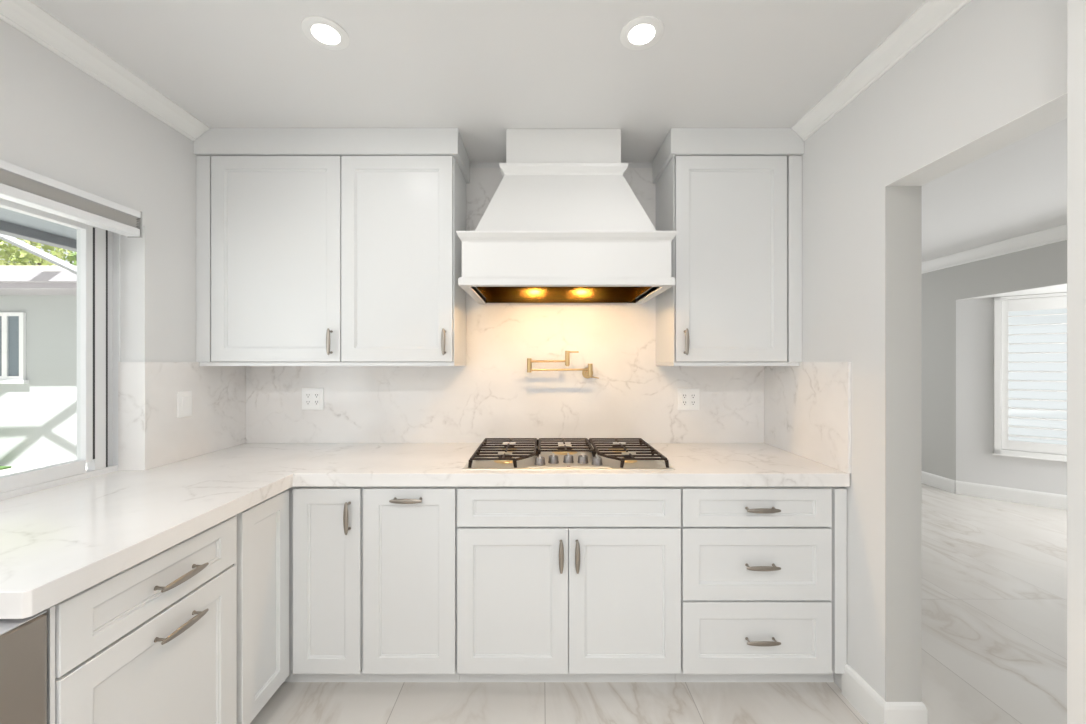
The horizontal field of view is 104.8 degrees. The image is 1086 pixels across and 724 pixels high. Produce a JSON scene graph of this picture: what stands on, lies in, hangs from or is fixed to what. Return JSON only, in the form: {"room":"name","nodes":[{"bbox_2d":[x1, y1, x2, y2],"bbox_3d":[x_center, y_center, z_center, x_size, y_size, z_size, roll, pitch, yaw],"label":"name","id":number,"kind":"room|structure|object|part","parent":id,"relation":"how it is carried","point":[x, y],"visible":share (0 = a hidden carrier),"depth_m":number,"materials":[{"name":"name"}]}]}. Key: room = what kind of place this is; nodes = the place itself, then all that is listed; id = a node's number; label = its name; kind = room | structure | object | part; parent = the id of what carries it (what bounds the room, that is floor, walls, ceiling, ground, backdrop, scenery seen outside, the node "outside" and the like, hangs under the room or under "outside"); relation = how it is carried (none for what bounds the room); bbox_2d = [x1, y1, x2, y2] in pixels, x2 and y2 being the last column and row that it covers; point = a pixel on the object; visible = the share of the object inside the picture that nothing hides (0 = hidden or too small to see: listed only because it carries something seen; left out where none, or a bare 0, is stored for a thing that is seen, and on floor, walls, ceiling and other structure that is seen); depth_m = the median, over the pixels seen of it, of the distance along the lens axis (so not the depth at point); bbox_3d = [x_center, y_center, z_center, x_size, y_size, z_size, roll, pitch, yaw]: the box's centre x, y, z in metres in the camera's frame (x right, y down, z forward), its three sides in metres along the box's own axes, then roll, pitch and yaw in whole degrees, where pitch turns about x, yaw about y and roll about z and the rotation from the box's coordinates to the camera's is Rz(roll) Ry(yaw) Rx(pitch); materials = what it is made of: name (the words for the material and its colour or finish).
{"room":"kitchen","nodes":[
{"label":"kitchen","id":0,"kind":"room"},
{"bbox_2d":[0,207,76,239],"bbox_3d":[-2.630,-0.939,1.430,1.660,0.060,8.860,0,0,0],"label":"ceiling","id":1,"kind":"structure","parent":0,"point":[6,215],"depth_m":2.74,"materials":[{"name":"grey paint"}]},
{"bbox_2d":[0,220,76,251],"bbox_3d":[-3.510,-0.916,1.430,0.100,0.145,8.860,0,0,0],"label":"beam","id":2,"kind":"structure","parent":1,"relation":"attached to","point":[6,228],"depth_m":2.88,"materials":[{"name":"grey metal"}]},
{"bbox_2d":[0,19,196,361],"bbox_3d":[-1.728,0.123,-0.334,0.145,2.475,5.332,0,0,0],"label":"wall","id":3,"kind":"structure","parent":0,"point":[58,122],"depth_m":1.69,"materials":[{"name":"white paint"}]},
{"bbox_2d":[0,198,120,500],"bbox_3d":[-1.778,-0.034,0.922,0.045,1.070,1.644,0,0,0],"label":"window","id":4,"kind":"structure","parent":3,"relation":"in","point":[98,249],"depth_m":1.64,"materials":[{"name":"white plastic"}]},
{"bbox_2d":[0,159,141,237],"bbox_3d":[-1.627,-0.551,0.872,0.057,0.104,1.604,0,0,0],"label":"window blind","id":5,"kind":"object","parent":4,"relation":"attached to","point":[20,185],"visible":1,"depth_m":1.41,"materials":[{"name":"white plastic"}]},
{"bbox_3d":[-1.627,-0.516,0.869,0.053,0.031,1.598,0,0,0],"label":"rail","id":6,"kind":"part","parent":5,"relation":"part of","materials":[{"name":"white plastic"}]},
{"bbox_2d":[0,0,209,140],"bbox_3d":[-1.614,-1.082,-0.508,0.082,0.064,4.984,0,0,0],"label":"trim","id":7,"kind":"structure","parent":3,"relation":"attached to","point":[27,17],"depth_m":1.51,"materials":[{"name":"white paint"}]},
{"bbox_2d":[118,362,245,469],"bbox_3d":[-1.698,0.222,2.031,0.110,0.448,0.599,0,0,0],"label":"backsplash","id":8,"kind":"structure","parent":3,"relation":"attached to","point":[151,435],"depth_m":1.87,"materials":[{"name":"stone"}]},
{"bbox_2d":[177,391,191,417],"bbox_3d":[-1.638,0.191,1.921,0.010,0.118,0.074,0,0,0],"label":"light switch","id":9,"kind":"object","parent":8,"relation":"attached to","point":[184,398],"visible":1,"depth_m":1.92,"materials":[{"name":"white plastic"}]},
{"bbox_2d":[31,0,1066,261],"bbox_3d":[2.100,-1.164,1.500,7.800,0.100,9.300,0,0,0],"label":"ceiling","id":10,"kind":"structure","parent":0,"point":[483,69],"depth_m":1.57,"materials":[{"name":"white paint"}]},
{"bbox_2d":[301,16,348,49],"bbox_3d":[-0.731,-1.111,1.416,0.144,0.006,0.144,0,0,0],"label":"recessed light","id":11,"kind":"object","parent":10,"relation":"in","point":[324,32],"visible":1,"depth_m":1.41,"materials":[{"name":"white paint"}]},
{"bbox_2d":[620,16,663,49],"bbox_3d":[0.337,-1.111,1.416,0.144,0.006,0.144,0,0,0],"label":"recessed light","id":12,"kind":"object","parent":10,"relation":"in","point":[642,32],"visible":1,"depth_m":1.41,"materials":[{"name":"white paint"}]},
{"bbox_2d":[470,163,651,167],"bbox_3d":[-0.278,0.123,2.402,3.045,2.475,0.140,0,0,0],"label":"wall","id":13,"kind":"structure","parent":0,"point":[472,165],"depth_m":2.33,"materials":[{"name":"white paint"}]},
{"bbox_2d":[193,128,469,365],"bbox_3d":[-1.027,-0.548,2.147,1.254,1.130,0.367,0,0,0],"label":"upper cabinet","id":14,"kind":"object","parent":13,"relation":"attached to","point":[315,246],"visible":0.99,"depth_m":2.01,"materials":[{"name":"white paint"}]},
{"bbox_3d":[-1.621,-0.495,2.011,0.065,0.987,0.021,0,0,0],"label":"filler panel","id":15,"kind":"part","parent":14,"relation":"part of","materials":[{"name":"white paint"}]},
{"bbox_3d":[-1.274,-0.496,2.010,0.617,0.984,0.020,0,0,0],"label":"door","id":16,"kind":"part","parent":14,"relation":"part of","materials":[{"name":"white paint"}]},
{"bbox_3d":[-1.006,-0.098,1.982,0.021,0.125,0.037,0,0,0],"label":"handle","id":17,"kind":"part","parent":14,"relation":"part of","materials":[{"name":"silver metal"}]},
{"bbox_3d":[-1.030,0.008,2.161,1.220,0.018,0.314,0,0,0],"label":"light rail","id":18,"kind":"part","parent":14,"relation":"part of","materials":[{"name":"white paint"}]},
{"bbox_3d":[-0.694,-0.496,2.010,0.532,0.984,0.020,0,0,0],"label":"door","id":19,"kind":"part","parent":14,"relation":"part of","materials":[{"name":"white paint"}]},
{"bbox_3d":[-0.465,-0.098,1.982,0.021,0.125,0.037,0,0,0],"label":"handle","id":20,"kind":"part","parent":14,"relation":"part of","materials":[{"name":"silver metal"}]},
{"bbox_3d":[-0.422,-0.497,2.160,0.004,0.990,0.316,0,0,0],"label":"panel","id":21,"kind":"part","parent":14,"relation":"part of","materials":[{"name":"white paint"}]},
{"bbox_2d":[246,168,763,442],"bbox_3d":[-0.205,-0.316,2.326,2.874,1.526,0.012,0,0,0],"label":"backsplash","id":22,"kind":"structure","parent":13,"relation":"attached to","point":[494,395],"depth_m":2.32,"materials":[{"name":"stone"}]},
{"bbox_2d":[302,388,323,409],"bbox_3d":[-1.268,0.201,2.315,0.120,0.120,0.010,0,0,0],"label":"outlet","id":23,"kind":"object","parent":22,"relation":"attached to","point":[312,398],"visible":1,"depth_m":2.31,"materials":[{"name":"white plastic"}]},
{"bbox_2d":[305,393,310,404],"bbox_3d":[-1.292,0.201,2.313,0.034,0.070,0.005,0,0,0],"label":"receptacle","id":24,"kind":"object","parent":23,"relation":"attached to","point":[307,395],"depth_m":2.31,"materials":[{"name":"white plastic"}]},
{"bbox_2d":[314,393,319,404],"bbox_3d":[-1.244,0.201,2.313,0.034,0.070,0.005,0,0,0],"label":"receptacle","id":25,"kind":"object","parent":23,"relation":"attached to","point":[316,395],"depth_m":2.31,"materials":[{"name":"white plastic"}]},
{"bbox_2d":[527,351,598,378],"bbox_3d":[0.113,0.013,2.276,0.386,0.152,0.088,0,0,0],"label":"pot filler","id":26,"kind":"object","parent":22,"relation":"attached to","point":[587,372],"visible":1,"depth_m":2.24,"materials":[{"name":"gold metal"}]},
{"bbox_3d":[0.034,-0.006,2.245,0.204,0.014,0.012,0,0,0],"label":"arm","id":27,"kind":"part","parent":26,"relation":"part of","materials":[{"name":"gold metal"}]},
{"bbox_3d":[0.096,0.039,2.245,0.327,0.015,0.012,0,0,0],"label":"arm","id":28,"kind":"part","parent":26,"relation":"part of","materials":[{"name":"gold metal"}]},
{"bbox_3d":[0.136,-0.021,2.245,0.025,0.083,0.025,0,0,0],"label":"spout","id":29,"kind":"part","parent":26,"relation":"part of","materials":[{"name":"gold metal"}]},
{"bbox_2d":[678,388,698,409],"bbox_3d":[0.811,0.204,2.315,0.120,0.120,0.010,0,0,0],"label":"outlet","id":30,"kind":"object","parent":22,"relation":"attached to","point":[688,398],"visible":1,"depth_m":2.31,"materials":[{"name":"white plastic"}]},
{"bbox_2d":[681,393,687,405],"bbox_3d":[0.787,0.204,2.313,0.034,0.070,0.005,0,0,0],"label":"receptacle","id":31,"kind":"object","parent":30,"relation":"attached to","point":[684,396],"depth_m":2.31,"materials":[{"name":"white plastic"}]},
{"bbox_2d":[690,393,695,405],"bbox_3d":[0.835,0.204,2.313,0.034,0.070,0.005,0,0,0],"label":"receptacle","id":32,"kind":"object","parent":30,"relation":"attached to","point":[692,395],"depth_m":2.31,"materials":[{"name":"white plastic"}]},
{"bbox_2d":[456,129,677,303],"bbox_3d":[0.103,-0.718,2.027,0.920,0.790,0.584,0,0,0],"label":"range hood","id":33,"kind":"object","parent":13,"relation":"attached to","point":[563,222],"visible":1,"depth_m":1.85,"materials":[{"name":"white paint"}]},
{"bbox_3d":[0.103,-0.915,2.144,0.608,0.048,0.348,0,0,0],"label":"collar moulding","id":34,"kind":"part","parent":33,"relation":"part of","materials":[{"name":"white paint"}]},
{"bbox_3d":[0.103,-0.340,2.031,0.904,0.034,0.576,0,0,0],"label":"moulding","id":35,"kind":"part","parent":33,"relation":"part of","materials":[{"name":"white paint"}]},
{"bbox_3d":[0.103,-0.525,2.027,0.920,0.041,0.584,0,0,0],"label":"ledge moulding","id":36,"kind":"part","parent":33,"relation":"part of","materials":[{"name":"white paint"}]},
{"bbox_2d":[652,128,803,365],"bbox_3d":[0.928,-0.548,2.147,0.632,1.130,0.367,0,0,0],"label":"upper cabinet","id":37,"kind":"object","parent":13,"relation":"attached to","point":[732,197],"visible":1,"depth_m":2.01,"materials":[{"name":"white paint"}]},
{"bbox_3d":[0.632,-0.497,2.160,0.004,0.990,0.316,0,0,0],"label":"panel","id":38,"kind":"part","parent":37,"relation":"part of","materials":[{"name":"white paint"}]},
{"bbox_3d":[0.683,-0.098,1.982,0.021,0.125,0.037,0,0,0],"label":"handle","id":39,"kind":"part","parent":37,"relation":"part of","materials":[{"name":"silver metal"}]},
{"bbox_3d":[0.931,0.008,2.161,0.602,0.018,0.314,0,0,0],"label":"light rail","id":40,"kind":"part","parent":37,"relation":"part of","materials":[{"name":"white paint"}]},
{"bbox_3d":[0.906,-0.496,2.010,0.532,0.984,0.020,0,0,0],"label":"door","id":41,"kind":"part","parent":37,"relation":"part of","materials":[{"name":"white paint"}]},
{"bbox_3d":[1.212,-0.495,2.011,0.063,0.987,0.021,0,0,0],"label":"filler panel","id":42,"kind":"part","parent":37,"relation":"part of","materials":[{"name":"white paint"}]},
{"bbox_2d":[250,483,1066,723],"bbox_3d":[2.100,1.411,1.500,7.800,0.100,9.300,0,0,0],"label":"floor","id":43,"kind":"structure","parent":0,"point":[994,572],"depth_m":1.77,"materials":[{"name":"tile"}]},
{"bbox_2d":[44,515,236,723],"bbox_3d":[-1.308,0.931,1.147,0.639,0.860,0.541,0,0,0],"label":"base cabinet","id":44,"kind":"object","parent":43,"relation":"on","point":[154,641],"visible":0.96,"depth_m":1.11,"materials":[{"name":"white paint"}]},
{"bbox_3d":[-1.039,0.891,0.882,0.016,0.753,0.010,0,0,0],"label":"filler panel","id":45,"kind":"part","parent":44,"relation":"part of","materials":[{"name":"white paint"}]},
{"bbox_3d":[-1.007,0.736,1.171,0.037,0.021,0.150,0,0,0],"label":"handle","id":46,"kind":"part","parent":44,"relation":"part of","materials":[{"name":"silver metal"}]},
{"bbox_3d":[-1.007,0.599,1.171,0.037,0.021,0.150,0,0,0],"label":"handle","id":47,"kind":"part","parent":44,"relation":"part of","materials":[{"name":"silver metal"}]},
{"bbox_3d":[-1.040,0.891,1.411,0.014,0.753,0.012,0,0,0],"label":"filler panel","id":48,"kind":"part","parent":44,"relation":"part of","materials":[{"name":"white paint"}]},
{"bbox_2d":[237,487,369,723],"bbox_3d":[-1.183,0.931,1.868,0.895,0.860,0.900,0,0,0],"label":"base cabinet","id":49,"kind":"object","parent":43,"relation":"on","point":[300,549],"visible":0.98,"depth_m":1.70,"materials":[{"name":"white paint"}]},
{"bbox_3d":[-1.035,0.891,1.565,0.020,0.753,0.266,0,0,0],"label":"door","id":50,"kind":"part","parent":49,"relation":"part of","materials":[{"name":"white paint"}]},
{"bbox_3d":[-0.878,0.891,1.714,0.274,0.753,0.020,0,0,0],"label":"door","id":51,"kind":"part","parent":49,"relation":"part of","materials":[{"name":"white paint"}]},
{"bbox_3d":[-0.784,0.624,1.686,0.021,0.130,0.037,0,0,0],"label":"handle","id":52,"kind":"part","parent":49,"relation":"part of","materials":[{"name":"silver metal"}]},
{"bbox_2d":[363,487,459,681],"bbox_3d":[-0.542,0.931,1.987,0.383,0.860,0.639,0,0,0],"label":"base cabinet","id":53,"kind":"object","parent":43,"relation":"on","point":[410,533],"visible":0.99,"depth_m":1.71,"materials":[{"name":"white paint"}]},
{"bbox_3d":[-0.546,0.555,1.686,0.130,0.021,0.037,0,0,0],"label":"handle","id":54,"kind":"part","parent":53,"relation":"part of","materials":[{"name":"silver metal"}]},
{"bbox_2d":[457,487,680,681],"bbox_3d":[0.110,0.931,1.987,0.919,0.860,0.639,0,0,0],"label":"base cabinet","id":55,"kind":"object","parent":43,"relation":"on","point":[555,584],"visible":1,"depth_m":1.71,"materials":[{"name":"white paint"}]},
{"bbox_3d":[-0.120,0.973,1.714,0.452,0.590,0.020,0,0,0],"label":"door","id":56,"kind":"part","parent":55,"relation":"part of","materials":[{"name":"white paint"}]},
{"bbox_3d":[0.077,0.779,1.686,0.021,0.130,0.037,0,0,0],"label":"handle","id":57,"kind":"part","parent":55,"relation":"part of","materials":[{"name":"silver metal"}]},
{"bbox_3d":[0.142,0.779,1.686,0.021,0.130,0.037,0,0,0],"label":"handle","id":58,"kind":"part","parent":55,"relation":"part of","materials":[{"name":"silver metal"}]},
{"bbox_3d":[0.338,0.973,1.714,0.456,0.590,0.020,0,0,0],"label":"door","id":59,"kind":"part","parent":55,"relation":"part of","materials":[{"name":"white paint"}]},
{"bbox_2d":[676,487,846,681],"bbox_3d":[0.906,0.931,1.987,0.672,0.860,0.639,0,0,0],"label":"base cabinet","id":60,"kind":"object","parent":43,"relation":"on","point":[764,569],"visible":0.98,"depth_m":1.70,"materials":[{"name":"white paint"}]},
{"bbox_2d":[0,443,849,618],"bbox_3d":[-0.258,0.473,0.866,2.994,0.053,2.931,0,0,0],"label":"countertop","id":61,"kind":"structure","parent":60,"relation":"on","point":[57,543],"depth_m":1.60,"materials":[{"name":"stone"}]},
{"bbox_2d":[0,611,46,723],"bbox_3d":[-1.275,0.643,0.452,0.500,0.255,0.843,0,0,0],"label":"dishwasher","id":62,"kind":"object","parent":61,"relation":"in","point":[23,642],"visible":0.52,"depth_m":0.83,"materials":[{"name":"silver metal"}]},
{"bbox_2d":[463,438,674,469],"bbox_3d":[0.112,0.423,1.992,0.884,0.047,0.515,0,0,0],"label":"gas cooktop","id":63,"kind":"object","parent":61,"relation":"in","point":[526,453],"visible":1,"depth_m":1.89,"materials":[{"name":"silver metal"}]},
{"bbox_3d":[-0.166,0.435,1.885,0.102,0.016,0.102,0,0,0],"label":"burner","id":64,"kind":"part","parent":63,"relation":"part of","materials":[{"name":"gold metal"}]},
{"bbox_3d":[-0.009,0.423,1.800,0.047,0.030,0.047,0,0,0],"label":"knob","id":65,"kind":"part","parent":63,"relation":"part of","materials":[{"name":"silver metal"}]},
{"bbox_3d":[0.050,0.423,1.832,0.047,0.030,0.047,0,0,0],"label":"knob","id":66,"kind":"part","parent":63,"relation":"part of","materials":[{"name":"silver metal"}]},
{"bbox_3d":[0.112,0.435,2.070,0.126,0.016,0.126,0,0,0],"label":"burner","id":67,"kind":"part","parent":63,"relation":"part of","materials":[{"name":"gold metal"}]},
{"bbox_3d":[0.116,0.423,1.838,0.047,0.030,0.047,0,0,0],"label":"knob","id":68,"kind":"part","parent":63,"relation":"part of","materials":[{"name":"silver metal"}]},
{"bbox_3d":[0.112,0.441,1.833,0.349,0.005,0.153,0,0,0],"label":"control panel","id":69,"kind":"part","parent":63,"relation":"part of","materials":[{"name":"silver metal"}]},
{"bbox_3d":[0.179,0.423,1.832,0.047,0.030,0.047,0,0,0],"label":"knob","id":70,"kind":"part","parent":63,"relation":"part of","materials":[{"name":"silver metal"}]},
{"bbox_3d":[0.237,0.423,1.800,0.047,0.030,0.047,0,0,0],"label":"knob","id":71,"kind":"part","parent":63,"relation":"part of","materials":[{"name":"silver metal"}]},
{"bbox_3d":[0.390,0.435,1.885,0.078,0.016,0.078,0,0,0],"label":"burner","id":72,"kind":"part","parent":63,"relation":"part of","materials":[{"name":"gold metal"}]},
{"bbox_3d":[0.877,1.123,1.714,0.607,0.290,0.020,0,0,0],"label":"drawer","id":73,"kind":"part","parent":60,"relation":"part of","materials":[{"name":"white paint"}]},
{"bbox_3d":[0.877,0.824,1.714,0.607,0.292,0.020,0,0,0],"label":"drawer","id":74,"kind":"part","parent":60,"relation":"part of","materials":[{"name":"white paint"}]},
{"bbox_3d":[0.877,0.593,1.714,0.607,0.155,0.020,0,0,0],"label":"drawer","id":75,"kind":"part","parent":60,"relation":"part of","materials":[{"name":"white paint"}]},
{"bbox_3d":[0.888,1.124,1.686,0.135,0.021,0.037,0,0,0],"label":"handle","id":76,"kind":"part","parent":60,"relation":"part of","materials":[{"name":"silver metal"}]},
{"bbox_3d":[0.888,0.824,1.686,0.135,0.021,0.037,0,0,0],"label":"handle","id":77,"kind":"part","parent":60,"relation":"part of","materials":[{"name":"silver metal"}]},
{"bbox_3d":[0.888,0.593,1.686,0.135,0.021,0.037,0,0,0],"label":"handle","id":78,"kind":"part","parent":60,"relation":"part of","materials":[{"name":"silver metal"}]},
{"bbox_3d":[1.218,0.891,1.716,0.048,0.753,0.021,0,0,0],"label":"filler panel","id":79,"kind":"part","parent":60,"relation":"part of","materials":[{"name":"white paint"}]},
{"bbox_2d":[787,0,1066,699],"bbox_3d":[1.308,0.123,1.500,0.127,2.475,9.000,0,0,0],"label":"wall","id":80,"kind":"structure","parent":0,"point":[992,63],"depth_m":1.56,"materials":[{"name":"white paint"}]},
{"bbox_2d":[764,362,850,472],"bbox_3d":[1.239,0.222,2.007,0.012,0.448,0.647,0,0,0],"label":"backsplash","id":81,"kind":"structure","parent":80,"relation":"attached to","point":[807,406],"depth_m":1.91,"materials":[{"name":"stone"}]},
{"bbox_2d":[792,0,970,140],"bbox_3d":[1.214,-1.082,1.467,0.062,0.064,1.034,0,0,0],"label":"trim","id":82,"kind":"structure","parent":80,"relation":"attached to","point":[932,14],"depth_m":1.49,"materials":[{"name":"white paint"}]},
{"bbox_2d":[842,664,926,723],"bbox_3d":[1.308,1.294,3.743,0.155,0.134,4.475,0,0,0],"label":"baseboard","id":83,"kind":"structure","parent":80,"relation":"attached to","point":[870,705],"depth_m":1.55,"materials":[{"name":"white paint"}]},
{"bbox_2d":[885,186,921,701],"bbox_3d":[1.310,0.123,3.757,0.129,2.475,4.485,0,0,0],"label":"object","id":84,"kind":"structure","parent":80,"relation":"attached to","point":[903,204],"depth_m":1.51,"materials":[{"name":"grey paint"}]},
{"bbox_2d":[886,93,1066,185],"bbox_3d":[1.308,-0.640,0.860,0.127,0.002,1.319,0,0,0],"label":"trim","id":85,"kind":"structure","parent":80,"relation":"attached to","point":[1054,111],"depth_m":1.22,"materials":[{"name":"white paint"}]},
{"bbox_2d":[922,240,1066,479],"bbox_3d":[4.375,0.123,1.500,0.150,2.475,9.000,0,0,0],"label":"wall","id":86,"kind":"structure","parent":0,"point":[1045,265],"depth_m":4.43,"materials":[{"name":"grey paint"}]},
{"bbox_2d":[922,224,1066,273],"bbox_3d":[4.255,-1.059,1.500,0.090,0.110,9.000,0,0,0],"label":"trim","id":87,"kind":"structure","parent":86,"relation":"attached to","point":[1058,233],"depth_m":3.88,"materials":[{"name":"white paint"}]},
{"bbox_2d":[922,471,1066,509],"bbox_3d":[4.561,1.294,4.551,0.666,0.134,2.880,0,0,-23],"label":"baseboard","id":88,"kind":"structure","parent":86,"relation":"attached to","point":[1051,500],"depth_m":4.14,"materials":[{"name":"white paint"}]},
{"bbox_2d":[956,298,1066,494],"bbox_3d":[4.906,0.305,3.901,1.500,2.112,0.120,0,0,41],"label":"wall","id":89,"kind":"structure","parent":0,"point":[975,460],"depth_m":4.23,"materials":[{"name":"white paint"}]},
{"bbox_2d":[992,292,1066,461],"bbox_3d":[4.950,0.134,3.821,1.158,1.555,0.165,0,0,41],"label":"window","id":90,"kind":"structure","parent":89,"relation":"in","point":[1003,306],"depth_m":4.05,"materials":[{"name":"white paint"}]},
{"bbox_2d":[958,283,1066,299],"bbox_3d":[4.868,-0.674,2.799,1.132,0.054,3.095,0,0,0],"label":"ceiling","id":91,"kind":"structure","parent":0,"point":[1059,288],"depth_m":3.87,"materials":[{"name":"white paint"}]},
{"bbox_2d":[1067,0,1085,723],"bbox_3d":[1.281,0.123,0.225,0.182,2.475,1.450,0,0,0],"label":"wall","id":92,"kind":"structure","parent":0,"point":[1076,9],"depth_m":0.93,"materials":[{"name":"white paint"}]},
{"label":"outside","id":93,"kind":"structure","parent":0,"visible":0},
{"bbox_2d":[0,467,86,475],"bbox_3d":[-15.900,1.536,11.000,28.200,0.150,38.000,0,0,0],"label":"ground","id":94,"kind":"structure","parent":93,"point":[13,469],"depth_m":5.66,"materials":[{"name":"grey"}]},
{"bbox_2d":[0,466,11,469],"bbox_3d":[-10.675,1.448,5.350,6.650,0.025,0.900,0,0,0],"label":"lawn","id":95,"kind":"structure","parent":94,"relation":"on","point":[1,467],"depth_m":5.75,"materials":[{"name":"green plant"}]},
{"bbox_2d":[0,238,71,265],"bbox_3d":[-16.431,-2.100,13.254,4.344,7.137,4.121,0,0,0],"label":"tree","id":96,"kind":"object","parent":94,"relation":"on","point":[22,257],"visible":0.2,"depth_m":13.06,"materials":[{"name":"green plant"}]},
{"bbox_2d":[0,234,76,274],"bbox_3d":[-6.650,-0.146,4.425,4.780,3.215,1.557,0,0,0],"label":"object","id":97,"kind":"object","parent":94,"relation":"on","point":[14,241],"visible":0.03,"depth_m":4.38,"materials":[{"name":"grey metal"}]},
{"bbox_2d":[0,266,86,466],"bbox_3d":[-8.200,-0.249,8.840,12.800,3.420,7.260,0,0,0],"label":"house wing","id":98,"kind":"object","parent":94,"relation":"on","point":[38,304],"visible":0.27,"depth_m":5.87,"materials":[{"name":"grey paint"}]},
{"bbox_3d":[-7.890,-0.229,5.862,1.220,0.880,0.008,0,0,0],"label":"pane","id":99,"kind":"part","parent":98,"relation":"part of","materials":[{"name":"clear glass"}]},
{"bbox_2d":[68,251,76,265],"bbox_3d":[-13.405,-1.420,13.996,2.932,5.780,2.513,0,0,0],"label":"tree","id":100,"kind":"object","parent":94,"relation":"on","point":[73,257],"visible":0.02,"depth_m":12.97,"materials":[{"name":"green plant"}]}
]}

